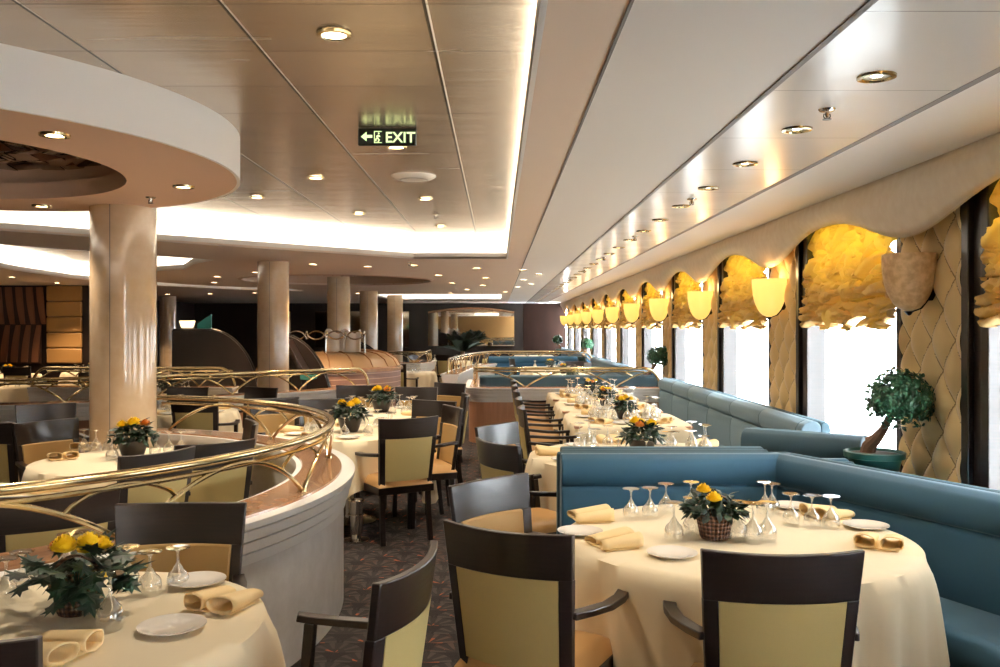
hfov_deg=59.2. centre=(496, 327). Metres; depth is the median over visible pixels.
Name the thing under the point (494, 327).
arched mirror
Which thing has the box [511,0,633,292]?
trim
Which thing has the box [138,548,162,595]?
wine glass
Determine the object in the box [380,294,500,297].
trim
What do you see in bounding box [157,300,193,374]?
wall
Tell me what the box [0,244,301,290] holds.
trim
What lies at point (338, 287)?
column
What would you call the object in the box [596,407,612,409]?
bread plate
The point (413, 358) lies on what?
dining chair
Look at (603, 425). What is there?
wine glass
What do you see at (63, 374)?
tablecloth
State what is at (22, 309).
wall mural
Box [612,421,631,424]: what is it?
bread plate
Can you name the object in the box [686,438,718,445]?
folded napkin
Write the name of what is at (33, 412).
dining chair
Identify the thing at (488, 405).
wall
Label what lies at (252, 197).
recessed light
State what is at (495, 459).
dining chair
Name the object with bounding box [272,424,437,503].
tablecloth
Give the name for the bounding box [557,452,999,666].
booth
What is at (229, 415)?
tablecloth
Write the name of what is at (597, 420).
folded napkin
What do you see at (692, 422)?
wine glass
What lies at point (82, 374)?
dining chair
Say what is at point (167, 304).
column
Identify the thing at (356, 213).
recessed light
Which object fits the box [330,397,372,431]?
flower basket
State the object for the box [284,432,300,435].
bread plate
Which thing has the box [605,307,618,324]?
wall sconce
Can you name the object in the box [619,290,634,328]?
curtain
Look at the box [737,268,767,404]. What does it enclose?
window pane
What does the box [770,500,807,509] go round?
bread plate
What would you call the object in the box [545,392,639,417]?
tablecloth
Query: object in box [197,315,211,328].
glass block
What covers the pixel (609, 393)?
flower basket
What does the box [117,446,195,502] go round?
dining chair
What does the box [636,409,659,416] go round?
folded napkin
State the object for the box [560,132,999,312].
scalloped valance
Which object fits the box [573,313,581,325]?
wall sconce
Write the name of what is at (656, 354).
potted tree
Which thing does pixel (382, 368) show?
countertop
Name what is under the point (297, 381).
desk
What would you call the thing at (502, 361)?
booth
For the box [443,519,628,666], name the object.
dining chair
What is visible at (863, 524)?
bread plate
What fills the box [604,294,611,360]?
window
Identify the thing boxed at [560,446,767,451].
booth
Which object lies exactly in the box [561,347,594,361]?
booth
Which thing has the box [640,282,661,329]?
curtain
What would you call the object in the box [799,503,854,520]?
folded napkin
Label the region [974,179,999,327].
curtain
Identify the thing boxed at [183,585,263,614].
folded napkin
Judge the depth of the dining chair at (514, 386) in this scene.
10.01 m
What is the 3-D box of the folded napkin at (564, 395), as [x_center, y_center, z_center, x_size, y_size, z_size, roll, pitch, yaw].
[0.892,0.831,10.900,0.190,0.060,0.183,0,0,-41]
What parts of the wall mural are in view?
blade, blade, blade, blade, blade, blade, blade, blade, blade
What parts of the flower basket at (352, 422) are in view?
flower, flower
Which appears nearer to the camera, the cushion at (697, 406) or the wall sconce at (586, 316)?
the cushion at (697, 406)
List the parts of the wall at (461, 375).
moulding, rail, handrail, wall panel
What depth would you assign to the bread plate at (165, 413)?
8.78 m
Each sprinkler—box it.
[145,196,155,203]
[687,198,696,204]
[818,107,835,120]
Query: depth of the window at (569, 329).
30.09 m
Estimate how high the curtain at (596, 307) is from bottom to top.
0.848 m
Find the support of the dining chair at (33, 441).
on the floor
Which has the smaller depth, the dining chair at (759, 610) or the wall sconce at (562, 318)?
the dining chair at (759, 610)
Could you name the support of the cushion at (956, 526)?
on the booth at (956, 526)
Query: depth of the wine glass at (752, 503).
3.53 m
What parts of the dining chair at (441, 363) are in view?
panel, rail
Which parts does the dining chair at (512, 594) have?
panel, rail, seat, arm, seat frame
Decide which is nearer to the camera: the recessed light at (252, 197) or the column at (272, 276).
the recessed light at (252, 197)
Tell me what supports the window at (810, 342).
in the wall at (930, 337)
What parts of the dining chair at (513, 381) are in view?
rail, arm, arm, seat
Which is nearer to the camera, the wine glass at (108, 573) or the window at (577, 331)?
the wine glass at (108, 573)
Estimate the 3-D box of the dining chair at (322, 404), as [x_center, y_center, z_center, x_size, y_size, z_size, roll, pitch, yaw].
[-1.553,1.131,8.025,0.590,0.942,0.532,0,0,-17]
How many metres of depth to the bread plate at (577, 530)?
3.70 m
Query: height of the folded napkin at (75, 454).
0.060 m
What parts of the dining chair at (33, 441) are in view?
arm, rail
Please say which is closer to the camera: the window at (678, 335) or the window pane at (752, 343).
the window pane at (752, 343)
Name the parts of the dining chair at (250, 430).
rail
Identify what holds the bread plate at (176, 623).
on the tablecloth at (248, 637)
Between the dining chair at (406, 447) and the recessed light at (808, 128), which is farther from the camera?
the dining chair at (406, 447)
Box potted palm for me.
[437,330,484,359]
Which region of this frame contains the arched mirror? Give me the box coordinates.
[428,307,513,345]
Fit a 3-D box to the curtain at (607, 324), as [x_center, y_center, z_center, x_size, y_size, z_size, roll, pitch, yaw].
[2.485,-0.396,19.054,0.188,0.848,1.572,0,0,0]
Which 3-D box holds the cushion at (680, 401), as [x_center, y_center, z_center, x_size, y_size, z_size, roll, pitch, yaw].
[2.291,0.939,10.705,0.158,0.522,0.924,0,0,0]
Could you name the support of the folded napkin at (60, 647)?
on the tablecloth at (248, 637)
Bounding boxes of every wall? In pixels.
[0,285,88,384]
[0,362,659,474]
[0,395,354,666]
[27,366,238,401]
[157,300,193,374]
[194,303,565,369]
[389,350,436,370]
[440,351,591,392]
[566,206,960,482]
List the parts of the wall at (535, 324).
dark glass panel, dark glass panel, dark glass panel, dark glass panel, brown wall panel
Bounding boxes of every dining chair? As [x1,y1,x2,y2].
[0,422,19,482]
[0,490,119,552]
[0,635,42,666]
[2,367,46,382]
[12,417,79,481]
[15,402,88,451]
[77,372,88,384]
[115,502,246,587]
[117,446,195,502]
[167,387,208,401]
[170,400,239,431]
[174,438,254,501]
[238,386,277,427]
[242,418,258,477]
[249,397,299,434]
[296,540,437,666]
[298,398,349,426]
[336,385,375,406]
[354,415,438,546]
[385,399,456,514]
[392,404,462,528]
[395,387,437,405]
[401,364,418,386]
[407,355,423,361]
[419,393,469,494]
[434,382,465,462]
[436,354,459,381]
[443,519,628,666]
[448,472,545,533]
[472,353,487,363]
[474,421,533,507]
[475,437,556,533]
[509,358,520,374]
[510,379,550,436]
[512,384,555,453]
[513,389,562,472]
[515,396,569,467]
[517,405,577,464]
[560,361,583,370]
[663,548,864,666]
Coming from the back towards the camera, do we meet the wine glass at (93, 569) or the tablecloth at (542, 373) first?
the tablecloth at (542, 373)
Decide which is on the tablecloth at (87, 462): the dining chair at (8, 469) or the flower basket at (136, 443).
the flower basket at (136, 443)
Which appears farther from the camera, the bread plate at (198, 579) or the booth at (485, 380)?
the booth at (485, 380)
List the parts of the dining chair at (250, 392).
rail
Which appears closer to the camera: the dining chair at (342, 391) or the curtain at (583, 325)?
the dining chair at (342, 391)
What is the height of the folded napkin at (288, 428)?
0.060 m
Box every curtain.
[567,310,572,327]
[573,308,580,328]
[581,304,589,328]
[591,300,600,328]
[599,329,600,357]
[603,296,615,328]
[612,328,615,361]
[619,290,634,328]
[629,328,634,366]
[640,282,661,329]
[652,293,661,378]
[671,272,701,329]
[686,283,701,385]
[717,255,767,330]
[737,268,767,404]
[798,224,897,331]
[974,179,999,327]
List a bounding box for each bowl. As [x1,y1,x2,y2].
[118,438,148,455]
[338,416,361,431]
[586,388,597,395]
[599,397,612,405]
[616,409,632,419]
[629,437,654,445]
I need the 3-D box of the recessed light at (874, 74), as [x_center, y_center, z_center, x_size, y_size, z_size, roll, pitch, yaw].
[1.350,-0.893,3.130,0.136,0.014,0.136,0,0,0]
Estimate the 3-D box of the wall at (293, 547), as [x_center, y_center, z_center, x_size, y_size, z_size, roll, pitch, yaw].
[-2.758,1.073,4.418,3.621,1.055,5.092,0,0,35]
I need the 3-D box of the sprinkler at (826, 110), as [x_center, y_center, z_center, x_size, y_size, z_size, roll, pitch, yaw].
[1.350,-0.874,3.600,0.070,0.045,0.070,0,0,0]
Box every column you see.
[89,204,156,451]
[158,296,175,381]
[257,261,288,390]
[327,276,349,333]
[360,291,377,349]
[387,295,402,361]
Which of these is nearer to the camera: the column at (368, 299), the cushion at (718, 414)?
the cushion at (718, 414)
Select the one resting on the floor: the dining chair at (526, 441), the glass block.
the dining chair at (526, 441)
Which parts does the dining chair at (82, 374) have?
rail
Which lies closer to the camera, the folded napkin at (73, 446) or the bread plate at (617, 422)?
the folded napkin at (73, 446)
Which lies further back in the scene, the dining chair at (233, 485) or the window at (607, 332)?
the window at (607, 332)
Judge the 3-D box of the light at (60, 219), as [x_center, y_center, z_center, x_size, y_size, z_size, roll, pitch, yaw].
[-3.740,-1.031,3.900,8.280,0.238,15.560,0,0,0]
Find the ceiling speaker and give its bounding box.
[391,172,435,182]
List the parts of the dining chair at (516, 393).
rail, arm, seat, arm, leg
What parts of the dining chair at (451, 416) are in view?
leg, leg, leg, seat frame, seat, arm, rail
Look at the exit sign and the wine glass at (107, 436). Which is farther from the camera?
the wine glass at (107, 436)
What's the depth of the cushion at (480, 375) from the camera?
12.67 m
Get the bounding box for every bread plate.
[136,613,206,635]
[160,412,171,414]
[168,571,226,587]
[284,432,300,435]
[335,435,359,438]
[394,406,408,408]
[557,525,602,536]
[564,442,589,445]
[576,415,594,417]
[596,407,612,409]
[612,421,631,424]
[646,545,697,558]
[656,440,672,444]
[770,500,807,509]
[842,519,889,529]
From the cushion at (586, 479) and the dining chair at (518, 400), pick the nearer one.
the cushion at (586, 479)
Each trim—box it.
[0,0,547,258]
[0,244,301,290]
[0,254,192,275]
[378,294,501,300]
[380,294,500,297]
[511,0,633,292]
[526,0,877,302]
[546,67,999,302]
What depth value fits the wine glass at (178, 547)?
2.90 m
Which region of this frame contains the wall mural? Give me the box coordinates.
[0,287,45,363]
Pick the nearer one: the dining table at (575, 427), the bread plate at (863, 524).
the bread plate at (863, 524)
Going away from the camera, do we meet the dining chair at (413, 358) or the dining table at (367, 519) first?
the dining table at (367, 519)
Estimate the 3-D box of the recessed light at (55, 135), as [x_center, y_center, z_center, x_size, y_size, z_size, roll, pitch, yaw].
[-2.031,-0.885,4.042,0.136,0.014,0.136,0,0,0]
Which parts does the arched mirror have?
arch frame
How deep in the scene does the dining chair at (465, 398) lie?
8.54 m
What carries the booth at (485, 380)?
on the floor
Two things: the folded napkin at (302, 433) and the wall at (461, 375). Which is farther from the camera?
the wall at (461, 375)
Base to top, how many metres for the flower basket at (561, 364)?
0.203 m
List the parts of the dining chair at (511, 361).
rail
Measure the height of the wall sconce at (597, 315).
0.350 m
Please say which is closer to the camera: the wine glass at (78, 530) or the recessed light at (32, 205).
the wine glass at (78, 530)
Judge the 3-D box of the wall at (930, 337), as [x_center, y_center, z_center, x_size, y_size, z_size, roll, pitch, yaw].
[2.623,0.350,13.185,0.354,2.500,37.630,0,0,0]
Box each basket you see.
[3,527,154,617]
[105,417,159,455]
[157,377,177,392]
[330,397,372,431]
[365,384,398,411]
[545,359,555,366]
[559,363,567,373]
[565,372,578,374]
[581,378,601,395]
[594,386,616,405]
[609,394,638,419]
[614,416,666,445]
[677,482,749,540]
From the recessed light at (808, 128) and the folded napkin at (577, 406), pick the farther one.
the folded napkin at (577, 406)
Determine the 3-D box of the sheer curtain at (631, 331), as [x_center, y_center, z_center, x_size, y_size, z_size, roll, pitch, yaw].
[2.602,0.160,16.485,0.066,1.920,1.510,0,0,0]
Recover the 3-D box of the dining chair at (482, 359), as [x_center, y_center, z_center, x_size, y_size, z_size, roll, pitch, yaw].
[-0.519,1.131,23.482,0.532,0.942,0.590,0,0,21]
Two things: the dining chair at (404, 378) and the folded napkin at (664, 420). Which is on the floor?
the dining chair at (404, 378)
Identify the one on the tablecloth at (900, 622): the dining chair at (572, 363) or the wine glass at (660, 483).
the wine glass at (660, 483)
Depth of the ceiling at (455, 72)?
4.26 m
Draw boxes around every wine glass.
[0,555,19,601]
[9,548,34,595]
[56,531,79,559]
[70,529,93,534]
[78,429,89,451]
[81,565,104,616]
[90,429,101,451]
[95,570,124,628]
[105,436,118,461]
[118,543,139,581]
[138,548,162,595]
[163,431,174,451]
[166,544,189,590]
[573,422,585,445]
[602,425,612,445]
[623,487,638,519]
[642,486,657,518]
[658,482,673,513]
[664,500,683,541]
[666,426,676,445]
[682,496,698,528]
[683,480,698,501]
[685,421,697,445]
[700,425,711,445]
[728,499,747,540]
[743,501,762,542]
[756,480,773,516]
[757,500,776,541]
[764,482,779,513]
[782,492,799,525]
[803,493,820,527]
[822,494,839,528]
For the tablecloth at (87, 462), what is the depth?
5.46 m
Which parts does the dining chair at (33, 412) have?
rail, arm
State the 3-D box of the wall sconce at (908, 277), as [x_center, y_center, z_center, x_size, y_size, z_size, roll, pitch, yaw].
[2.349,-0.245,5.010,0.298,0.350,0.290,0,0,0]
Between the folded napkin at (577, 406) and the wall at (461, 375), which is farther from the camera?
the wall at (461, 375)
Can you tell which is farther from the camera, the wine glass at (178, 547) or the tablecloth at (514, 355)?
the tablecloth at (514, 355)
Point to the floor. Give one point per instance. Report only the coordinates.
(368, 563)
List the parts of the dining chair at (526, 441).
rail, panel, arm, arm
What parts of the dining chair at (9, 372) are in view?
rail, panel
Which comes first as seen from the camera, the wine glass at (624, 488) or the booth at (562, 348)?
the wine glass at (624, 488)
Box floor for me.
[18,378,480,666]
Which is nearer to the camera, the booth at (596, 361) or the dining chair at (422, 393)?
the dining chair at (422, 393)
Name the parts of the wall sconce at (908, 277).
wall plate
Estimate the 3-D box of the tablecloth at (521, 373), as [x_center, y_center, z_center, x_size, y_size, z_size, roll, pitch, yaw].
[1.157,0.991,18.999,1.388,0.262,1.493,0,0,0]
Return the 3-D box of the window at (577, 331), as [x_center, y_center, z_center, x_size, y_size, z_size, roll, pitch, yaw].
[2.578,0.165,26.860,0.256,2.030,1.840,0,0,0]
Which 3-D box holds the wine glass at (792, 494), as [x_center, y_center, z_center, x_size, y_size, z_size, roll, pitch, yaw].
[1.283,0.790,3.842,0.076,0.137,0.076,0,0,23]
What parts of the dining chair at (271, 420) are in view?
rail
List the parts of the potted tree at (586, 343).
pot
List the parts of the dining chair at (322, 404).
rail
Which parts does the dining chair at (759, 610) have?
arm, seat, rail, panel, arm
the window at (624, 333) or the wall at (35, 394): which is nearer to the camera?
the wall at (35, 394)
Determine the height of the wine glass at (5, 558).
0.137 m
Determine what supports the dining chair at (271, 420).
on the floor
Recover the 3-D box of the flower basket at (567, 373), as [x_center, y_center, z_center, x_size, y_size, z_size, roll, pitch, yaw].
[1.252,0.757,14.597,0.254,0.203,0.253,0,0,12]
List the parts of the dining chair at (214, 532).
rail, arm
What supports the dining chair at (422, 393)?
on the floor
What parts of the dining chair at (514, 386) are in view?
rail, arm, arm, seat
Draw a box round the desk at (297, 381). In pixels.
[289,339,316,389]
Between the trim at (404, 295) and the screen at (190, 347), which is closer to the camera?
the screen at (190, 347)
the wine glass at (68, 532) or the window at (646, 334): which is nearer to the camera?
the wine glass at (68, 532)
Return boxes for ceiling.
[0,0,536,267]
[0,0,999,302]
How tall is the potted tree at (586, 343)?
0.729 m
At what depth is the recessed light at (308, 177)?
6.68 m
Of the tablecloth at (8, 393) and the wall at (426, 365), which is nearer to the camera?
the tablecloth at (8, 393)
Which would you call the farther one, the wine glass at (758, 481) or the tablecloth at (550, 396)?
the tablecloth at (550, 396)
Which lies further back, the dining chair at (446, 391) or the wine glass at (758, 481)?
the dining chair at (446, 391)
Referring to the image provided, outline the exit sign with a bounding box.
[358,128,416,145]
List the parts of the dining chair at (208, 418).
panel, rail, arm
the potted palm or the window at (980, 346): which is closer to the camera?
the window at (980, 346)
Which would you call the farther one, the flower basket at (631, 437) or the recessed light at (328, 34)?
the flower basket at (631, 437)
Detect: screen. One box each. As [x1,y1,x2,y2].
[172,329,256,392]
[289,334,330,389]
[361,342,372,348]
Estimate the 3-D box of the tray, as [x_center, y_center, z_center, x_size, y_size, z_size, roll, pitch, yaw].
[-2.720,0.705,12.700,0.180,0.070,0.300,0,0,0]
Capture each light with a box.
[0,211,507,252]
[31,204,51,207]
[38,131,70,138]
[172,184,194,188]
[249,196,264,198]
[307,176,324,179]
[316,28,351,41]
[352,212,365,214]
[386,146,406,149]
[418,197,432,200]
[652,219,667,221]
[672,204,690,207]
[698,186,718,190]
[732,161,757,166]
[781,125,812,133]
[856,71,896,82]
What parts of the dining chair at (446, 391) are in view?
rail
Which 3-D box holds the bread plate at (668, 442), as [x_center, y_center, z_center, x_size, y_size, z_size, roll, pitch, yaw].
[1.205,0.850,6.501,0.190,0.015,0.190,0,0,0]
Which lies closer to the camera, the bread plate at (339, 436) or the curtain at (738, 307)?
the bread plate at (339, 436)
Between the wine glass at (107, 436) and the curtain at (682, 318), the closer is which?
the wine glass at (107, 436)
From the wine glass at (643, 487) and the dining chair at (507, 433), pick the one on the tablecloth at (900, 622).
the wine glass at (643, 487)
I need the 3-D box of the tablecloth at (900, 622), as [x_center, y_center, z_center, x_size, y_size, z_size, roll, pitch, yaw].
[0.996,1.106,3.612,1.542,0.492,1.534,0,0,0]
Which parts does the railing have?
post, post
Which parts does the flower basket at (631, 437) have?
flower, flower, flower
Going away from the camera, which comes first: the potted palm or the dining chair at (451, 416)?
the dining chair at (451, 416)
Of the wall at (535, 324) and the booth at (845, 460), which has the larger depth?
the wall at (535, 324)
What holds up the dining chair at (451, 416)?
on the floor
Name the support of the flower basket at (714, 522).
on the tablecloth at (900, 622)
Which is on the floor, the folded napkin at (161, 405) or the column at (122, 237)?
the column at (122, 237)
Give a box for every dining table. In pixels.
[344,494,376,526]
[564,413,692,428]
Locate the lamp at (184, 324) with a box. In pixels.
[179,321,194,327]
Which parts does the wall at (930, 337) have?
quilted panel, quilted panel, quilted panel, quilted panel, quilted panel, quilted panel, quilted panel, quilted panel, quilted panel, quilted panel, quilted panel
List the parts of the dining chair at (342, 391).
rail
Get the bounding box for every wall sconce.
[560,316,566,325]
[566,315,573,325]
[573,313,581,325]
[581,312,591,324]
[592,310,603,324]
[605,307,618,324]
[624,304,639,323]
[649,299,668,322]
[687,291,712,321]
[752,278,786,319]
[881,252,936,315]
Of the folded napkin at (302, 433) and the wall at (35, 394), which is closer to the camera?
the folded napkin at (302, 433)
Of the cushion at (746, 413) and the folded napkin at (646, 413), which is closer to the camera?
the cushion at (746, 413)
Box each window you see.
[568,308,571,348]
[575,306,579,350]
[583,302,587,353]
[592,298,601,356]
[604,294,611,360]
[620,289,635,366]
[641,282,662,374]
[672,272,703,386]
[717,256,770,404]
[796,231,902,471]
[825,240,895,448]
[961,179,999,489]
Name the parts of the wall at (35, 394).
moulding, rail, handrail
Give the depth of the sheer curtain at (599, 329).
22.06 m
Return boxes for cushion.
[480,375,562,375]
[560,453,792,533]
[563,375,654,375]
[658,377,678,414]
[671,382,692,422]
[687,386,712,434]
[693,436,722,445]
[706,392,736,445]
[730,399,767,445]
[759,408,808,429]
[772,452,999,615]
[796,420,820,431]
[823,458,848,460]
[940,597,999,666]
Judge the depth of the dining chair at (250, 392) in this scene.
9.87 m
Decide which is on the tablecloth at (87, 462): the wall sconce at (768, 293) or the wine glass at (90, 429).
the wine glass at (90, 429)
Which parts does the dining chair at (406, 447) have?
leg, arm, leg, seat, seat frame, rail, panel, leg, leg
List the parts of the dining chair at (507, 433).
rail, leg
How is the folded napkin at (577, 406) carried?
on the tablecloth at (559, 407)
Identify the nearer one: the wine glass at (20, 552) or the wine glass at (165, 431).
the wine glass at (20, 552)
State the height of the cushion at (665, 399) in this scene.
0.522 m
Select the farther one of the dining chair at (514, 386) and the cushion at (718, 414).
the dining chair at (514, 386)
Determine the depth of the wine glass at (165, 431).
5.96 m
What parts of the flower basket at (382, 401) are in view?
flower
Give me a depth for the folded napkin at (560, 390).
11.52 m
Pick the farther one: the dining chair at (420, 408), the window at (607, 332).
the window at (607, 332)
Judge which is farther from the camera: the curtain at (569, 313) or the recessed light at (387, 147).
the curtain at (569, 313)
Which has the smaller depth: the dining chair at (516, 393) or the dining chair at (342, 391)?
the dining chair at (516, 393)
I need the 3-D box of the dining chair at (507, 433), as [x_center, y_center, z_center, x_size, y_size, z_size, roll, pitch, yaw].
[0.170,1.131,5.912,0.532,0.942,0.590,0,0,36]
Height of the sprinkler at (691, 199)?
0.045 m
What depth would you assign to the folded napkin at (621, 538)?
3.42 m
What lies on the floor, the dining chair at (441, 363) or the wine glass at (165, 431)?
the dining chair at (441, 363)
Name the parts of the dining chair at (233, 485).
rail, panel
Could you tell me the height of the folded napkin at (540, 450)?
0.060 m
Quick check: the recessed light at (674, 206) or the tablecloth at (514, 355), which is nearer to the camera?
the recessed light at (674, 206)
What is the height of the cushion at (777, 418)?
0.522 m
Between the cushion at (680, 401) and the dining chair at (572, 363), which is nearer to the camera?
the cushion at (680, 401)
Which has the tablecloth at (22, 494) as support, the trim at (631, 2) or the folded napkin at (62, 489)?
the folded napkin at (62, 489)
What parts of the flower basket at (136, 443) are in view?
flower, flower, flower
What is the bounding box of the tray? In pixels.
[300,374,316,379]
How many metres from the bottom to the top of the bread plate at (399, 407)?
0.015 m
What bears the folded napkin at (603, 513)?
on the tablecloth at (900, 622)
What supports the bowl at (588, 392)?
on the flower basket at (588, 392)
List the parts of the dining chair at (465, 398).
leg, leg, rail, panel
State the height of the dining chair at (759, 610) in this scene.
0.942 m
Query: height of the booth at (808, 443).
0.932 m
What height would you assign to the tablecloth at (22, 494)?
0.591 m
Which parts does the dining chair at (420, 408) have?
rail, leg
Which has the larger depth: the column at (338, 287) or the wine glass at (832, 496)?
the column at (338, 287)
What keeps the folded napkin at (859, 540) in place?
on the tablecloth at (900, 622)
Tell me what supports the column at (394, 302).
on the floor
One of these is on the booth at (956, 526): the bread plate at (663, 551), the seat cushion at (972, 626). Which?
the seat cushion at (972, 626)
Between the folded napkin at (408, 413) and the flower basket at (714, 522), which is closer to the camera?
the flower basket at (714, 522)
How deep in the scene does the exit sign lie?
5.05 m
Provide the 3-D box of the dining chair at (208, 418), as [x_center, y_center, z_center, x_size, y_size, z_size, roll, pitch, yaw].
[-2.897,1.131,8.683,0.590,0.942,0.532,0,0,6]
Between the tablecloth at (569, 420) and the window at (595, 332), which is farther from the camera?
the window at (595, 332)
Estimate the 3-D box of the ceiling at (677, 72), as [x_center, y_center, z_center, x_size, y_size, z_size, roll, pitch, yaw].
[-4.200,-1.019,14.000,13.600,0.262,36.000,0,0,0]
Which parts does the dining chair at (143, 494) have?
rail, panel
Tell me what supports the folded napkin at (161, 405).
on the tablecloth at (229, 415)
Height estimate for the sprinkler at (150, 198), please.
0.045 m
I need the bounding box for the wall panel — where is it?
[46,286,81,363]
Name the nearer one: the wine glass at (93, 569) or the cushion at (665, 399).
the wine glass at (93, 569)
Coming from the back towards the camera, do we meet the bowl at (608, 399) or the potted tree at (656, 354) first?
the potted tree at (656, 354)
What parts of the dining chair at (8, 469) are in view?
panel, rail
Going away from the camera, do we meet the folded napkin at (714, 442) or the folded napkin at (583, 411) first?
the folded napkin at (714, 442)
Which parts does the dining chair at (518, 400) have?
rail, panel, arm, arm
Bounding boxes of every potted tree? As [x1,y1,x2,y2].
[552,335,562,355]
[577,337,593,361]
[643,344,667,374]
[843,365,935,471]
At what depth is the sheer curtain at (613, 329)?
19.50 m
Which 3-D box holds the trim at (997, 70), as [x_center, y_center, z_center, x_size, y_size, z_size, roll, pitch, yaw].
[1.740,-0.902,14.000,0.034,0.016,36.000,0,0,0]
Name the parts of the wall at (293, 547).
rail, handrail, moulding, wall panel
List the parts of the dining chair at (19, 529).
panel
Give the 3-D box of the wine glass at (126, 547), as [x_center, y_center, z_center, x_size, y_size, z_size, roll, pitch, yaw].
[-1.220,0.790,2.911,0.076,0.137,0.076,0,0,30]
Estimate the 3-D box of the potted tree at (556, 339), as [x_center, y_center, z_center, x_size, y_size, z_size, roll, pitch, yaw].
[2.164,0.596,30.704,0.396,0.729,0.550,0,0,-34]
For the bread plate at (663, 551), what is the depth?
3.35 m
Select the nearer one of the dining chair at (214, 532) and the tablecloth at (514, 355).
the dining chair at (214, 532)
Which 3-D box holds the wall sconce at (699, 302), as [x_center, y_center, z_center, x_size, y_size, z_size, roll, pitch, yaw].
[2.349,-0.245,10.150,0.298,0.350,0.290,0,0,0]
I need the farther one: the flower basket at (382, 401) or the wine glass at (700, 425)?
the flower basket at (382, 401)
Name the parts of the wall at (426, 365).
handrail, moulding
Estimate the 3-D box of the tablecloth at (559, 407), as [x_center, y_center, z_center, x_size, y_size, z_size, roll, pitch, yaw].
[1.205,0.976,9.700,1.229,0.232,1.370,0,0,0]
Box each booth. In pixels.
[480,375,657,385]
[489,356,577,374]
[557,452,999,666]
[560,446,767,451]
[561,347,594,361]
[591,357,653,374]
[658,377,830,445]
[740,427,866,458]
[823,458,853,463]
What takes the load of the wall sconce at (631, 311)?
attached to the wall at (930, 337)
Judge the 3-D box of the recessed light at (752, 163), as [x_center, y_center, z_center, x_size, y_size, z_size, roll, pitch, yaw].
[1.350,-0.893,4.790,0.136,0.014,0.136,0,0,0]
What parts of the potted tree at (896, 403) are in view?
pot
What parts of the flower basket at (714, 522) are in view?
flower, flower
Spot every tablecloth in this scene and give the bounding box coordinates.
[0,373,41,382]
[0,384,50,402]
[0,483,63,496]
[0,572,285,666]
[21,448,173,491]
[58,372,77,384]
[157,408,242,432]
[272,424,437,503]
[351,407,410,423]
[406,371,437,386]
[434,360,470,382]
[514,355,552,355]
[520,370,559,374]
[525,442,684,511]
[532,372,593,374]
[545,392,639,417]
[551,402,661,430]
[559,413,693,443]
[572,504,949,666]
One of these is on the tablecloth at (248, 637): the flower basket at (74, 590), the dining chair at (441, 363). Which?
the flower basket at (74, 590)
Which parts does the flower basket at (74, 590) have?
flower, flower, flower, flower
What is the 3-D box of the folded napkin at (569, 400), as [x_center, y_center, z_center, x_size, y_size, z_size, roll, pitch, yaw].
[0.915,0.831,10.030,0.190,0.060,0.183,0,0,43]
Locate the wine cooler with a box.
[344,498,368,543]
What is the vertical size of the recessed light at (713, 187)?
0.014 m
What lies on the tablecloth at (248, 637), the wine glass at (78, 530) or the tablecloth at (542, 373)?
the wine glass at (78, 530)
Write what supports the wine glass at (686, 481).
on the tablecloth at (900, 622)
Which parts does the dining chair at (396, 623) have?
leg, arm, rail, panel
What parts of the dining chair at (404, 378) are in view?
panel, rail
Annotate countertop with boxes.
[255,349,402,406]
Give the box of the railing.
[289,330,365,352]
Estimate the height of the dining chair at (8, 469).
0.942 m
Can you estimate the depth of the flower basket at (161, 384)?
11.53 m
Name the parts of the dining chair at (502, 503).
rail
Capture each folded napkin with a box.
[30,488,64,493]
[41,629,103,666]
[47,451,78,460]
[69,442,99,450]
[160,404,170,409]
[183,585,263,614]
[279,424,302,432]
[301,432,329,439]
[401,410,411,415]
[535,445,559,455]
[559,389,577,393]
[560,393,578,397]
[567,398,587,403]
[567,504,613,523]
[574,404,595,409]
[581,409,604,415]
[584,526,643,551]
[588,417,613,423]
[595,434,624,444]
[631,404,644,409]
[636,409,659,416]
[653,417,672,423]
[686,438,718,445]
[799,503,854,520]
[853,531,903,551]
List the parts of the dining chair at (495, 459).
panel, rail, arm, leg, arm, seat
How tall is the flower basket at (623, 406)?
0.234 m
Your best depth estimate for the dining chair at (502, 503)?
3.88 m
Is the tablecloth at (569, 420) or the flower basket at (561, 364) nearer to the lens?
the tablecloth at (569, 420)
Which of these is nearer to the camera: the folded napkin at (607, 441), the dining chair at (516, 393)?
the folded napkin at (607, 441)
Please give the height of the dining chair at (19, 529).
0.942 m
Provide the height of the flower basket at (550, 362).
0.203 m
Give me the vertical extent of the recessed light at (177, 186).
0.014 m
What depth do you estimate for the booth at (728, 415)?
8.71 m
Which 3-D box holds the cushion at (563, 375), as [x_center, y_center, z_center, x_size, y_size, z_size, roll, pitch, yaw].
[1.625,0.939,12.709,1.344,0.522,0.158,0,0,0]
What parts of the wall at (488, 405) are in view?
wall panel, moulding, rail, handrail, rail, moulding, wall panel, handrail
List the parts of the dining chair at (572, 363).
rail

